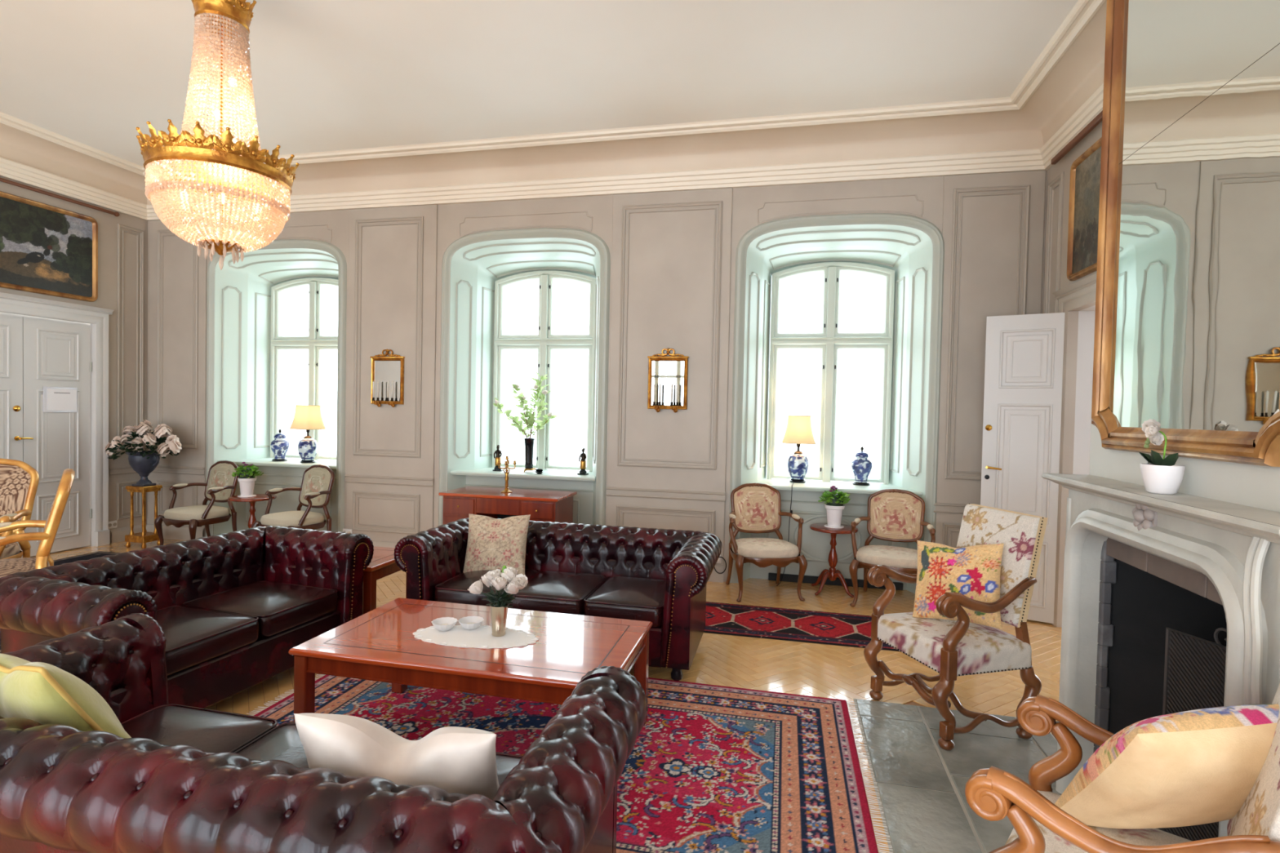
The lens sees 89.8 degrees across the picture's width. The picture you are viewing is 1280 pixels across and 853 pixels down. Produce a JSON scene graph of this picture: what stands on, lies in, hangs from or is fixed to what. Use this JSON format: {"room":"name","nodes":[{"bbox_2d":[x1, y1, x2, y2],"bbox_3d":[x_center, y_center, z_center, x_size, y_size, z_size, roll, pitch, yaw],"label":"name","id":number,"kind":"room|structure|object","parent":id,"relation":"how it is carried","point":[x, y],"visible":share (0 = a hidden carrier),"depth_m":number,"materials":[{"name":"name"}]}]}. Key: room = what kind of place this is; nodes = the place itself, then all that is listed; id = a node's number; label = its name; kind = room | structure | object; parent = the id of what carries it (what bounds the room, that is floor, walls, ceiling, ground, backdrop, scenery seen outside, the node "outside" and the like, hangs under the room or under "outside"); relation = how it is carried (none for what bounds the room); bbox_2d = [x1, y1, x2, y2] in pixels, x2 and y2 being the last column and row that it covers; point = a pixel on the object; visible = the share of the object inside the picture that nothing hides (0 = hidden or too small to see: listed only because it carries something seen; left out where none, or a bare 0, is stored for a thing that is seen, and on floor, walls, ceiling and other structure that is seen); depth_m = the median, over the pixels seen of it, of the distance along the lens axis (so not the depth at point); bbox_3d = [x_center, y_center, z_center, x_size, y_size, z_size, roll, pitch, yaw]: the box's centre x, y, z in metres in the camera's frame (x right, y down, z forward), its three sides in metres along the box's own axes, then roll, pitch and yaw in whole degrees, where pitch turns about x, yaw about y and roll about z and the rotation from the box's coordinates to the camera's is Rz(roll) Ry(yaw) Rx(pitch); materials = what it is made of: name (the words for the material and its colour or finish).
{"room":"historic interior","nodes":[
{"label":"historic interior","id":0,"kind":"room"},
{"bbox_2d":[0,176,147,543],"bbox_3d":[-6.640,-0.704,2.785,0.026,4.100,9.915,1,1,13],"label":"wall","id":1,"kind":"structure","parent":0,"point":[122,239],"depth_m":7.05,"materials":[{"name":"paint"}]},
{"bbox_2d":[0,191,97,302],"bbox_3d":[-5.854,-1.730,6.106,0.038,0.880,1.335,1,1,13],"label":"painting","id":2,"kind":"object","parent":1,"relation":"attached to","point":[45,249],"visible":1,"depth_m":6.30,"materials":[{"name":"paint"}]},
{"bbox_2d":[0,292,113,557],"bbox_3d":[-5.987,0.044,6.192,0.330,2.575,1.540,1,1,13],"label":"door","id":3,"kind":"structure","parent":1,"relation":"in","point":[47,343],"depth_m":6.48,"materials":[{"name":"grey paint"}]},
{"bbox_2d":[43,386,77,412],"bbox_3d":[-5.848,-0.270,6.483,0.010,0.255,0.310,1,1,13],"label":"notice","id":4,"kind":"object","parent":3,"relation":"attached to","point":[55,399],"visible":1,"depth_m":6.47,"materials":[{"name":"white paper"}]},
{"bbox_2d":[0,177,119,216],"bbox_3d":[-5.970,-2.256,5.415,0.052,0.052,3.116,1,1,13],"label":"rail","id":5,"kind":"object","parent":1,"relation":"attached to","point":[116,214],"visible":1,"depth_m":6.34,"materials":[{"name":"brown"}]},
{"bbox_2d":[108,520,117,528],"bbox_3d":[-5.740,1.068,6.980,0.015,0.080,0.110,1,1,13],"label":"wall socket","id":6,"kind":"object","parent":1,"relation":"attached to","point":[113,524],"visible":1,"depth_m":6.99,"materials":[{"name":"white plastic"}]},
{"bbox_2d":[0,0,1078,166],"bbox_3d":[-2.146,-2.566,1.730,9.560,0.001,9.715,1,1,13],"label":"ceiling","id":7,"kind":"structure","parent":0,"point":[328,75],"depth_m":4.58,"materials":[{"name":"paint"}]},
{"bbox_2d":[135,0,299,270],"bbox_3d":[-2.404,-1.758,3.693,0.792,1.713,0.780,1,1,13],"label":"chandelier","id":8,"kind":"object","parent":7,"relation":"hanging from","point":[188,162],"visible":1,"depth_m":3.55,"materials":[{"name":"clear glass"}]},
{"bbox_2d":[30,538,1062,852],"bbox_3d":[-2.171,1.513,2.090,9.760,0.128,10.341,1,1,13],"label":"floor","id":9,"kind":"structure","parent":0,"point":[921,784],"depth_m":3.53,"materials":[{"name":"brown wood"}]},
{"bbox_2d":[0,551,120,653],"bbox_3d":[-4.803,1.335,4.757,2.240,0.008,3.240,1,1,13],"label":"rug","id":10,"kind":"object","parent":9,"relation":"on","point":[96,554],"visible":0.08,"depth_m":6.27,"materials":[{"name":"fabric"}]},
{"bbox_2d":[0,457,39,559],"bbox_3d":[-4.943,0.797,4.725,0.729,1.086,0.644,1,1,-7],"label":"gilded armchair","id":11,"kind":"object","parent":10,"relation":"on","point":[19,481],"visible":0.72,"depth_m":4.94,"materials":[{"name":"fabric"}]},
{"bbox_2d":[0,468,75,577],"bbox_3d":[-4.106,0.827,4.181,0.643,1.086,0.729,0,2,-41],"label":"gilded armchair","id":12,"kind":"object","parent":10,"relation":"on","point":[42,559],"visible":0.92,"depth_m":4.13,"materials":[{"name":"gold wood"}]},
{"bbox_2d":[124,484,162,548],"bbox_3d":[-5.300,0.955,6.863,0.249,0.650,0.218,1,1,13],"label":"pedestal","id":13,"kind":"object","parent":9,"relation":"on","point":[143,537],"visible":0.92,"depth_m":6.79,"materials":[{"name":"gold metal"}]},
{"bbox_2d":[104,419,182,486],"bbox_3d":[-5.289,0.278,6.843,0.634,0.706,0.721,0,2,-41],"label":"urn","id":14,"kind":"object","parent":13,"relation":"on","point":[143,462],"visible":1,"depth_m":6.75,"materials":[{"name":"blue ceramic"}]},
{"bbox_2d":[0,525,373,708],"bbox_3d":[-2.360,1.040,3.482,0.892,0.743,1.607,2,1,17],"label":"sofa","id":15,"kind":"object","parent":9,"relation":"on","point":[230,608],"visible":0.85,"depth_m":3.41,"materials":[{"name":"leather"}]},
{"bbox_2d":[155,606,258,676],"bbox_3d":[-2.343,1.038,3.189,0.615,0.160,0.542,2,1,17],"label":"seat cushion","id":16,"kind":"object","parent":15,"relation":"on","point":[197,637],"depth_m":3.14,"materials":[{"name":"leather"}]},
{"bbox_2d":[184,581,337,638],"bbox_3d":[-2.180,1.030,3.714,0.615,0.160,0.542,2,1,17],"label":"seat cushion","id":17,"kind":"object","parent":15,"relation":"on","point":[282,608],"depth_m":3.62,"materials":[{"name":"leather"}]},
{"bbox_2d":[154,460,239,545],"bbox_3d":[-4.600,0.836,6.718,0.652,0.930,0.597,2,1,23],"label":"armchair","id":18,"kind":"object","parent":9,"relation":"on","point":[220,485],"visible":0.87,"depth_m":6.71,"materials":[{"name":"fabric"}]},
{"bbox_2d":[227,493,276,528],"bbox_3d":[-4.031,1.018,6.678,0.440,0.585,0.440,1,1,-7],"label":"side table","id":19,"kind":"object","parent":9,"relation":"on","point":[260,497],"visible":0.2,"depth_m":6.64,"materials":[{"name":"brown wood"}]},
{"bbox_2d":[231,462,263,497],"bbox_3d":[-4.060,0.544,6.646,0.266,0.365,0.243,1,1,13],"label":"pot plant","id":20,"kind":"object","parent":19,"relation":"on","point":[246,479],"visible":1,"depth_m":6.60,"materials":[{"name":"green plant"}]},
{"bbox_2d":[251,464,334,531],"bbox_3d":[-3.473,0.865,6.483,0.652,0.930,0.597,2,1,27],"label":"armchair","id":21,"kind":"object","parent":9,"relation":"on","point":[317,480],"visible":0.84,"depth_m":6.55,"materials":[{"name":"beige fabric"}]},
{"bbox_2d":[0,613,648,852],"bbox_3d":[-1.090,1.105,1.811,2.087,0.743,0.892,1,1,13],"label":"sofa","id":22,"kind":"object","parent":9,"relation":"on","point":[186,779],"visible":0.91,"depth_m":1.42,"materials":[{"name":"leather"}]},
{"bbox_2d":[0,653,131,738],"bbox_3d":[-1.710,0.842,1.873,0.610,0.465,0.264,2,2,28],"label":"cushion","id":23,"kind":"object","parent":22,"relation":"on","point":[42,693],"visible":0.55,"depth_m":1.71,"materials":[{"name":"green fabric"}]},
{"bbox_2d":[121,706,276,753],"bbox_3d":[-1.581,1.081,2.028,0.519,0.160,0.615,1,1,13],"label":"seat cushion","id":24,"kind":"object","parent":22,"relation":"on","point":[210,731],"depth_m":2.17,"materials":[{"name":"leather"}]},
{"bbox_2d":[237,724,308,768],"bbox_3d":[-1.067,1.095,1.911,0.519,0.160,0.615,1,1,13],"label":"seat cushion","id":25,"kind":"object","parent":22,"relation":"on","point":[282,742],"depth_m":2.05,"materials":[{"name":"leather"}]},
{"bbox_2d":[293,713,499,799],"bbox_3d":[-0.584,0.876,1.598,0.524,0.338,0.197,1,1,7],"label":"cushion","id":26,"kind":"object","parent":22,"relation":"on","point":[451,759],"visible":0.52,"depth_m":1.52,"materials":[{"name":"white fabric"}]},
{"bbox_2d":[495,754,520,786],"bbox_3d":[-0.554,1.108,1.795,0.519,0.160,0.615,1,1,13],"label":"seat cushion","id":27,"kind":"object","parent":22,"relation":"on","point":[505,763],"depth_m":1.98,"materials":[{"name":"leather"}]},
{"bbox_2d":[362,546,407,614],"bbox_3d":[-2.013,1.151,4.510,0.696,0.505,0.576,1,1,13],"label":"end table","id":28,"kind":"object","parent":9,"relation":"on","point":[383,564],"visible":0.24,"depth_m":4.25,"materials":[{"name":"brown wood"}]},
{"bbox_2d":[438,486,577,524],"bbox_3d":[-1.229,0.984,6.004,1.150,0.742,0.543,1,1,13],"label":"writing desk","id":29,"kind":"object","parent":9,"relation":"on","point":[553,506],"visible":0.34,"depth_m":5.81,"materials":[{"name":"brown wood"}]},
{"bbox_2d":[497,456,516,493],"bbox_3d":[-1.243,0.444,5.993,0.136,0.338,0.136,2,2,41],"label":"candelabrum","id":30,"kind":"object","parent":29,"relation":"on","point":[506,490],"visible":1,"depth_m":5.98,"materials":[{"name":"gold metal"}]},
{"bbox_2d":[393,517,722,680],"bbox_3d":[-0.492,1.061,4.219,1.967,0.743,0.892,1,1,13],"label":"sofa","id":31,"kind":"object","parent":9,"relation":"on","point":[660,577],"visible":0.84,"depth_m":4.01,"materials":[{"name":"leather"}]},
{"bbox_2d":[434,568,537,606],"bbox_3d":[-0.989,1.042,4.226,0.479,0.160,0.615,1,1,13],"label":"seat cushion","id":32,"kind":"object","parent":31,"relation":"on","point":[451,585],"depth_m":3.99,"materials":[{"name":"leather"}]},
{"bbox_2d":[462,513,530,574],"bbox_3d":[-0.981,0.813,4.386,0.460,0.427,0.189,1,1,8],"label":"cushion","id":33,"kind":"object","parent":31,"relation":"on","point":[493,544],"visible":0.91,"depth_m":4.33,"materials":[{"name":"fabric"}]},
{"bbox_2d":[507,570,604,615],"bbox_3d":[-0.514,1.055,4.119,0.479,0.160,0.615,1,1,13],"label":"seat cushion","id":34,"kind":"object","parent":31,"relation":"on","point":[566,592],"depth_m":3.90,"materials":[{"name":"leather"}]},
{"bbox_2d":[583,576,666,627],"bbox_3d":[-0.040,1.067,4.011,0.479,0.160,0.615,1,1,13],"label":"seat cushion","id":35,"kind":"object","parent":31,"relation":"on","point":[626,597],"depth_m":3.78,"materials":[{"name":"leather"}]},
{"bbox_2d":[247,674,892,852],"bbox_3d":[-0.488,1.467,2.924,3.010,0.010,1.807,1,1,13],"label":"rug","id":36,"kind":"object","parent":9,"relation":"on","point":[710,768],"visible":0.43,"depth_m":2.89,"materials":[{"name":"fabric"}]},
{"bbox_2d":[288,597,653,724],"bbox_3d":[-0.725,1.209,2.982,1.426,0.496,0.796,1,1,13],"label":"coffee table","id":37,"kind":"object","parent":36,"relation":"on","point":[380,644],"visible":0.73,"depth_m":2.75,"materials":[{"name":"brown wood"}]},
{"bbox_2d":[413,625,538,648],"bbox_3d":[-0.754,0.958,2.938,0.588,0.005,0.292,1,1,9],"label":"lace doily","id":38,"kind":"object","parent":37,"relation":"on","point":[482,637],"visible":0.85,"depth_m":2.91,"materials":[{"name":"white fabric"}]},
{"bbox_2d":[431,617,457,631],"bbox_3d":[-0.916,0.932,3.010,0.120,0.040,0.116,1,1,13],"label":"glass dish","id":39,"kind":"object","parent":38,"relation":"on","point":[443,624],"visible":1,"depth_m":3.02,"materials":[{"name":"white glass"}]},
{"bbox_2d":[457,616,484,630],"bbox_3d":[-0.798,0.934,3.035,0.120,0.040,0.116,1,1,13],"label":"glass dish","id":40,"kind":"object","parent":38,"relation":"on","point":[469,623],"visible":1,"depth_m":3.05,"materials":[{"name":"white glass"}]},
{"bbox_2d":[467,565,528,636],"bbox_3d":[-0.650,0.803,2.968,0.279,0.312,0.171,1,1,13],"label":"vase","id":41,"kind":"object","parent":38,"relation":"on","point":[499,608],"visible":1,"depth_m":2.94,"materials":[{"name":"beige"}]},
{"bbox_2d":[725,483,807,602],"bbox_3d":[1.065,0.982,5.556,0.652,0.930,0.597,1,1,-6],"label":"armchair","id":42,"kind":"object","parent":9,"relation":"on","point":[756,508],"visible":1,"depth_m":5.70,"materials":[{"name":"fabric"}]},
{"bbox_2d":[703,601,899,651],"bbox_3d":[1.170,1.460,4.741,1.840,0.008,0.730,1,1,13],"label":"runner rug","id":43,"kind":"object","parent":9,"relation":"on","point":[735,620],"visible":0.68,"depth_m":4.71,"materials":[{"name":"fabric"}]},
{"bbox_2d":[809,523,857,597],"bbox_3d":[1.696,1.167,5.647,0.410,0.575,0.410,1,1,-7],"label":"side table","id":44,"kind":"object","parent":9,"relation":"on","point":[833,574],"visible":0.98,"depth_m":5.61,"materials":[{"name":"brown wood"}]},
{"bbox_2d":[817,485,850,528],"bbox_3d":[1.692,0.700,5.607,0.273,0.360,0.265,1,1,13],"label":"pot plant","id":45,"kind":"object","parent":44,"relation":"on","point":[834,505],"visible":1,"depth_m":5.56,"materials":[{"name":"green plant"}]},
{"bbox_2d":[848,488,935,606],"bbox_3d":[2.091,1.008,5.324,0.652,0.930,0.597,2,1,26],"label":"armchair","id":46,"kind":"object","parent":9,"relation":"on","point":[894,515],"visible":0.88,"depth_m":5.44,"materials":[{"name":"beige fabric"}]},
{"bbox_2d":[863,503,1048,750],"bbox_3d":[1.615,0.967,3.314,0.659,1.067,0.602,1,1,-15],"label":"carved armchair","id":47,"kind":"object","parent":9,"relation":"on","point":[950,648],"visible":0.79,"depth_m":3.15,"materials":[{"name":"fabric"}]},
{"bbox_2d":[912,540,1004,629],"bbox_3d":[1.641,0.805,3.328,0.199,0.445,0.481,0,2,-45],"label":"cushion","id":48,"kind":"object","parent":47,"relation":"on","point":[973,572],"visible":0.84,"depth_m":3.28,"materials":[{"name":"fabric"}]},
{"bbox_2d":[964,683,1279,852],"bbox_3d":[1.187,1.000,1.522,0.659,1.067,0.602,2,2,42],"label":"carved armchair","id":49,"kind":"object","parent":9,"relation":"on","point":[993,793],"visible":0.83,"depth_m":1.45,"materials":[{"name":"wood"}]},
{"bbox_2d":[1054,704,1279,829],"bbox_3d":[1.342,0.832,1.557,0.564,0.475,0.376,1,1,0],"label":"cushion","id":50,"kind":"object","parent":49,"relation":"on","point":[1197,766],"visible":0.9,"depth_m":1.42,"materials":[{"name":"fabric"}]},
{"bbox_2d":[1041,473,1279,837],"bbox_3d":[1.903,0.888,2.112,0.598,1.325,1.408,1,1,13],"label":"fireplace","id":51,"kind":"object","parent":9,"relation":"on","point":[1139,564],"visible":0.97,"depth_m":2.44,"materials":[{"name":"stone"}]},
{"bbox_2d":[1041,473,1279,544],"bbox_3d":[1.741,0.250,2.137,0.238,0.057,1.408,1,1,13],"label":"mantel shelf","id":52,"kind":"object","parent":51,"relation":"attached to","point":[1255,526],"depth_m":1.92,"materials":[{"name":"stone"}]},
{"bbox_2d":[1139,418,1185,494],"bbox_3d":[1.719,0.098,2.133,0.114,0.245,0.156,1,1,-17],"label":"orchid","id":53,"kind":"object","parent":51,"relation":"on","point":[1162,476],"visible":1,"depth_m":2.10,"materials":[{"name":"white ceramic"}]},
{"bbox_2d":[1157,627,1226,840],"bbox_3d":[1.823,1.071,1.930,0.116,0.860,0.559,1,1,6],"label":"fire screen","id":54,"kind":"object","parent":51,"relation":"on","point":[1194,668],"visible":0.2,"depth_m":2.12,"materials":[{"name":"grey metal"}]},
{"bbox_2d":[146,169,1047,582],"bbox_3d":[-1.160,-0.671,6.298,9.760,4.100,0.046,1,1,13],"label":"wall","id":55,"kind":"structure","parent":0,"point":[673,253],"depth_m":6.04,"materials":[{"name":"paint"}]},
{"bbox_2d":[205,239,346,537],"bbox_3d":[-3.887,-0.360,7.287,1.766,3.318,0.739,1,1,13],"label":"window","id":56,"kind":"structure","parent":55,"relation":"in","point":[245,341],"depth_m":7.29,"materials":[{"name":"grey paint"}]},
{"bbox_2d":[270,429,289,461],"bbox_3d":[-4.068,0.208,7.256,0.191,0.364,0.191,1,1,13],"label":"ginger jar","id":57,"kind":"object","parent":56,"relation":"on","point":[279,446],"visible":1,"depth_m":7.20,"materials":[{"name":"blue ceramic"}]},
{"bbox_2d":[288,404,326,462],"bbox_3d":[-3.684,0.082,7.126,0.304,0.638,0.304,2,1,25],"label":"table lamp","id":58,"kind":"object","parent":56,"relation":"on","point":[306,417],"visible":1,"depth_m":7.05,"materials":[{"name":"blue ceramic"}]},
{"bbox_2d":[342,528,351,533],"bbox_3d":[-3.086,1.119,6.742,0.110,0.080,0.055,1,1,13],"label":"wall socket","id":59,"kind":"object","parent":55,"relation":"attached to","point":[346,531],"visible":0.44,"depth_m":6.75,"materials":[{"name":"white plastic"}]},
{"bbox_2d":[369,349,404,407],"bbox_3d":[-2.613,-0.497,6.582,0.386,0.599,0.103,1,1,13],"label":"mirror","id":60,"kind":"object","parent":55,"relation":"attached to","point":[387,372],"visible":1,"depth_m":6.61,"materials":[{"name":"gold glass"}]},
{"bbox_2d":[372,381,374,397],"bbox_3d":[-2.728,-0.380,6.576,0.017,0.180,0.016,1,1,13],"label":"candle","id":61,"kind":"object","parent":60,"relation":"on","point":[373,393],"depth_m":6.57,"materials":[{"name":"white wax"}]},
{"bbox_2d":[377,381,378,397],"bbox_3d":[-2.677,-0.379,6.564,0.017,0.180,0.016,1,1,13],"label":"candle","id":62,"kind":"object","parent":60,"relation":"on","point":[378,381],"depth_m":6.56,"materials":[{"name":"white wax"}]},
{"bbox_2d":[386,381,388,397],"bbox_3d":[-2.568,-0.376,6.540,0.017,0.180,0.016,1,1,13],"label":"candle","id":63,"kind":"object","parent":60,"relation":"on","point":[388,381],"depth_m":6.53,"materials":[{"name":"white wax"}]},
{"bbox_2d":[391,381,393,397],"bbox_3d":[-2.518,-0.375,6.528,0.017,0.180,0.016,1,1,13],"label":"candle","id":64,"kind":"object","parent":60,"relation":"on","point":[392,393],"depth_m":6.52,"materials":[{"name":"white wax"}]},
{"bbox_2d":[438,227,610,525],"bbox_3d":[-1.094,-0.287,6.654,1.766,3.318,0.739,1,1,13],"label":"window","id":65,"kind":"structure","parent":55,"relation":"in","point":[477,268],"depth_m":6.62,"materials":[{"name":"grey paint"}]},
{"bbox_2d":[492,444,502,471],"bbox_3d":[-1.465,0.324,6.626,0.090,0.270,0.076,1,1,3],"label":"statuette","id":66,"kind":"object","parent":65,"relation":"on","point":[498,452],"visible":0.94,"depth_m":6.61,"materials":[{"name":"black metal"}]},
{"bbox_2d":[494,457,501,466],"bbox_3d":[-1.464,0.362,6.627,0.060,0.086,0.062,1,1,3],"label":"drapery","id":67,"kind":"object","parent":66,"relation":"hanging from","point":[496,460],"depth_m":6.60,"materials":[{"name":"gold metal"}]},
{"bbox_2d":[493,371,557,472],"bbox_3d":[-1.177,-0.052,6.577,0.694,1.031,0.233,1,1,13],"label":"vase","id":68,"kind":"object","parent":65,"relation":"on","point":[530,421],"visible":0.99,"depth_m":6.54,"materials":[{"name":"black metal"}]},
{"bbox_2d":[533,468,544,474],"bbox_3d":[-1.004,0.449,6.411,0.106,0.050,0.106,1,1,13],"label":"candle holder","id":69,"kind":"object","parent":65,"relation":"on","point":[539,471],"visible":1,"depth_m":6.39,"materials":[{"name":"black ceramic"}]},
{"bbox_2d":[577,448,588,475],"bbox_3d":[-0.568,0.348,6.423,0.090,0.270,0.076,2,2,28],"label":"statuette","id":70,"kind":"object","parent":65,"relation":"on","point":[583,462],"visible":1,"depth_m":6.40,"materials":[{"name":"black metal"}]},
{"bbox_2d":[579,461,586,469],"bbox_3d":[-0.568,0.386,6.423,0.060,0.086,0.062,2,2,28],"label":"drapery","id":71,"kind":"object","parent":70,"relation":"hanging from","point":[583,464],"depth_m":6.40,"materials":[{"name":"gold metal"}]},
{"bbox_2d":[0,83,1103,221],"bbox_3d":[-2.153,-2.213,1.738,9.160,0.158,9.315,1,1,13],"label":"trim","id":72,"kind":"structure","parent":55,"relation":"attached to","point":[1028,159],"depth_m":5.91,"materials":[{"name":"beige paint"}]},
{"bbox_2d":[0,0,1106,204],"bbox_3d":[-2.149,-2.409,1.733,9.050,0.234,9.205,1,1,13],"label":"trim","id":73,"kind":"structure","parent":55,"relation":"attached to","point":[1079,73],"depth_m":5.78,"materials":[{"name":"paint"}]},
{"bbox_2d":[647,347,688,413],"bbox_3d":[0.249,-0.429,5.933,0.386,0.599,0.103,1,1,13],"label":"mirror","id":74,"kind":"object","parent":55,"relation":"attached to","point":[667,375],"visible":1,"depth_m":5.96,"materials":[{"name":"gold glass"}]},
{"bbox_2d":[653,383,655,401],"bbox_3d":[0.133,-0.311,5.927,0.017,0.180,0.016,1,1,13],"label":"candle","id":75,"kind":"object","parent":74,"relation":"on","point":[654,397],"depth_m":5.92,"materials":[{"name":"white wax"}]},
{"bbox_2d":[658,383,661,401],"bbox_3d":[0.184,-0.310,5.916,0.017,0.180,0.016,1,1,13],"label":"candle","id":76,"kind":"object","parent":74,"relation":"on","point":[660,388],"depth_m":5.91,"materials":[{"name":"white wax"}]},
{"bbox_2d":[671,383,673,402],"bbox_3d":[0.293,-0.307,5.891,0.017,0.180,0.016,1,1,13],"label":"candle","id":77,"kind":"object","parent":74,"relation":"on","point":[672,384],"depth_m":5.89,"materials":[{"name":"white wax"}]},
{"bbox_2d":[676,383,678,402],"bbox_3d":[0.344,-0.306,5.879,0.017,0.180,0.016,1,1,13],"label":"candle","id":78,"kind":"object","parent":74,"relation":"on","point":[677,384],"depth_m":5.87,"materials":[{"name":"white wax"}]},
{"bbox_2d":[714,555,726,573],"bbox_3d":[0.713,1.261,5.881,0.164,0.164,0.055,1,1,13],"label":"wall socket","id":79,"kind":"object","parent":55,"relation":"attached to","point":[720,557],"visible":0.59,"depth_m":5.85,"materials":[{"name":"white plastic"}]},
{"bbox_2d":[728,213,944,593],"bbox_3d":[1.777,-0.212,6.003,1.766,3.318,0.739,1,1,13],"label":"window","id":80,"kind":"structure","parent":55,"relation":"in","point":[906,251],"depth_m":5.91,"materials":[{"name":"grey paint"}]},
{"bbox_2d":[776,481,793,586],"bbox_3d":[1.385,0.980,5.908,0.105,0.914,0.393,2,2,32],"label":"lamp cord","id":81,"kind":"object","parent":80,"relation":"hanging from","point":[791,511],"visible":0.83,"depth_m":5.80,"materials":[{"name":"black plastic"}]},
{"bbox_2d":[781,415,816,482],"bbox_3d":[1.517,0.213,6.152,0.304,0.638,0.304,1,1,5],"label":"table lamp","id":82,"kind":"object","parent":80,"relation":"on","point":[798,431],"visible":1,"depth_m":6.06,"materials":[{"name":"blue ceramic"}]},
{"bbox_2d":[850,446,872,485],"bbox_3d":[2.080,0.365,6.027,0.191,0.364,0.191,1,1,13],"label":"ginger jar","id":83,"kind":"object","parent":80,"relation":"on","point":[861,467],"visible":1,"depth_m":5.97,"materials":[{"name":"blue ceramic"}]},
{"bbox_2d":[1042,121,1102,313],"bbox_3d":[2.265,-0.471,0.766,0.026,4.100,9.915,1,1,13],"label":"wall","id":84,"kind":"structure","parent":0,"point":[1055,276],"depth_m":5.01,"materials":[{"name":"paint"}]},
{"bbox_2d":[980,273,1096,627],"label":"door","id":85,"kind":"structure","parent":84,"relation":"in","point":[1038,371],"depth_m":4.87,"materials":[{"name":"paint"}]},
{"bbox_2d":[1050,110,1102,164],"bbox_3d":[2.850,-2.035,3.356,0.036,0.044,3.400,1,1,13],"label":"rail","id":86,"kind":"object","parent":84,"relation":"attached to","point":[1087,129],"visible":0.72,"depth_m":4.56,"materials":[{"name":"brown"}]},
{"bbox_2d":[1066,137,1102,280],"bbox_3d":[3.065,-1.500,4.202,0.038,0.880,1.165,1,1,13],"label":"painting","id":87,"kind":"object","parent":84,"relation":"attached to","point":[1085,171],"visible":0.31,"depth_m":4.55,"materials":[{"name":"paint"}]},
{"bbox_2d":[1088,406,1279,512],"bbox_3d":[2.193,-0.497,1.836,0.840,4.100,1.770,1,1,13],"label":"wall","id":88,"kind":"structure","parent":0,"point":[1254,486],"depth_m":2.01,"materials":[{"name":"paint"}]},
{"bbox_2d":[0,0,1105,175],"bbox_3d":[-2.147,-2.536,1.730,8.560,0.060,8.715,1,1,13],"label":"trim","id":89,"kind":"structure","parent":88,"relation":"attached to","point":[1083,11],"depth_m":5.49,"materials":[{"name":"beige paint"}]},
{"bbox_2d":[1091,0,1279,466],"bbox_3d":[1.827,-1.071,2.157,0.046,2.343,1.130,1,1,13],"label":"mirror","id":90,"kind":"object","parent":88,"relation":"attached to","point":[1187,338],"visible":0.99,"depth_m":2.13,"materials":[{"name":"gold glass"}]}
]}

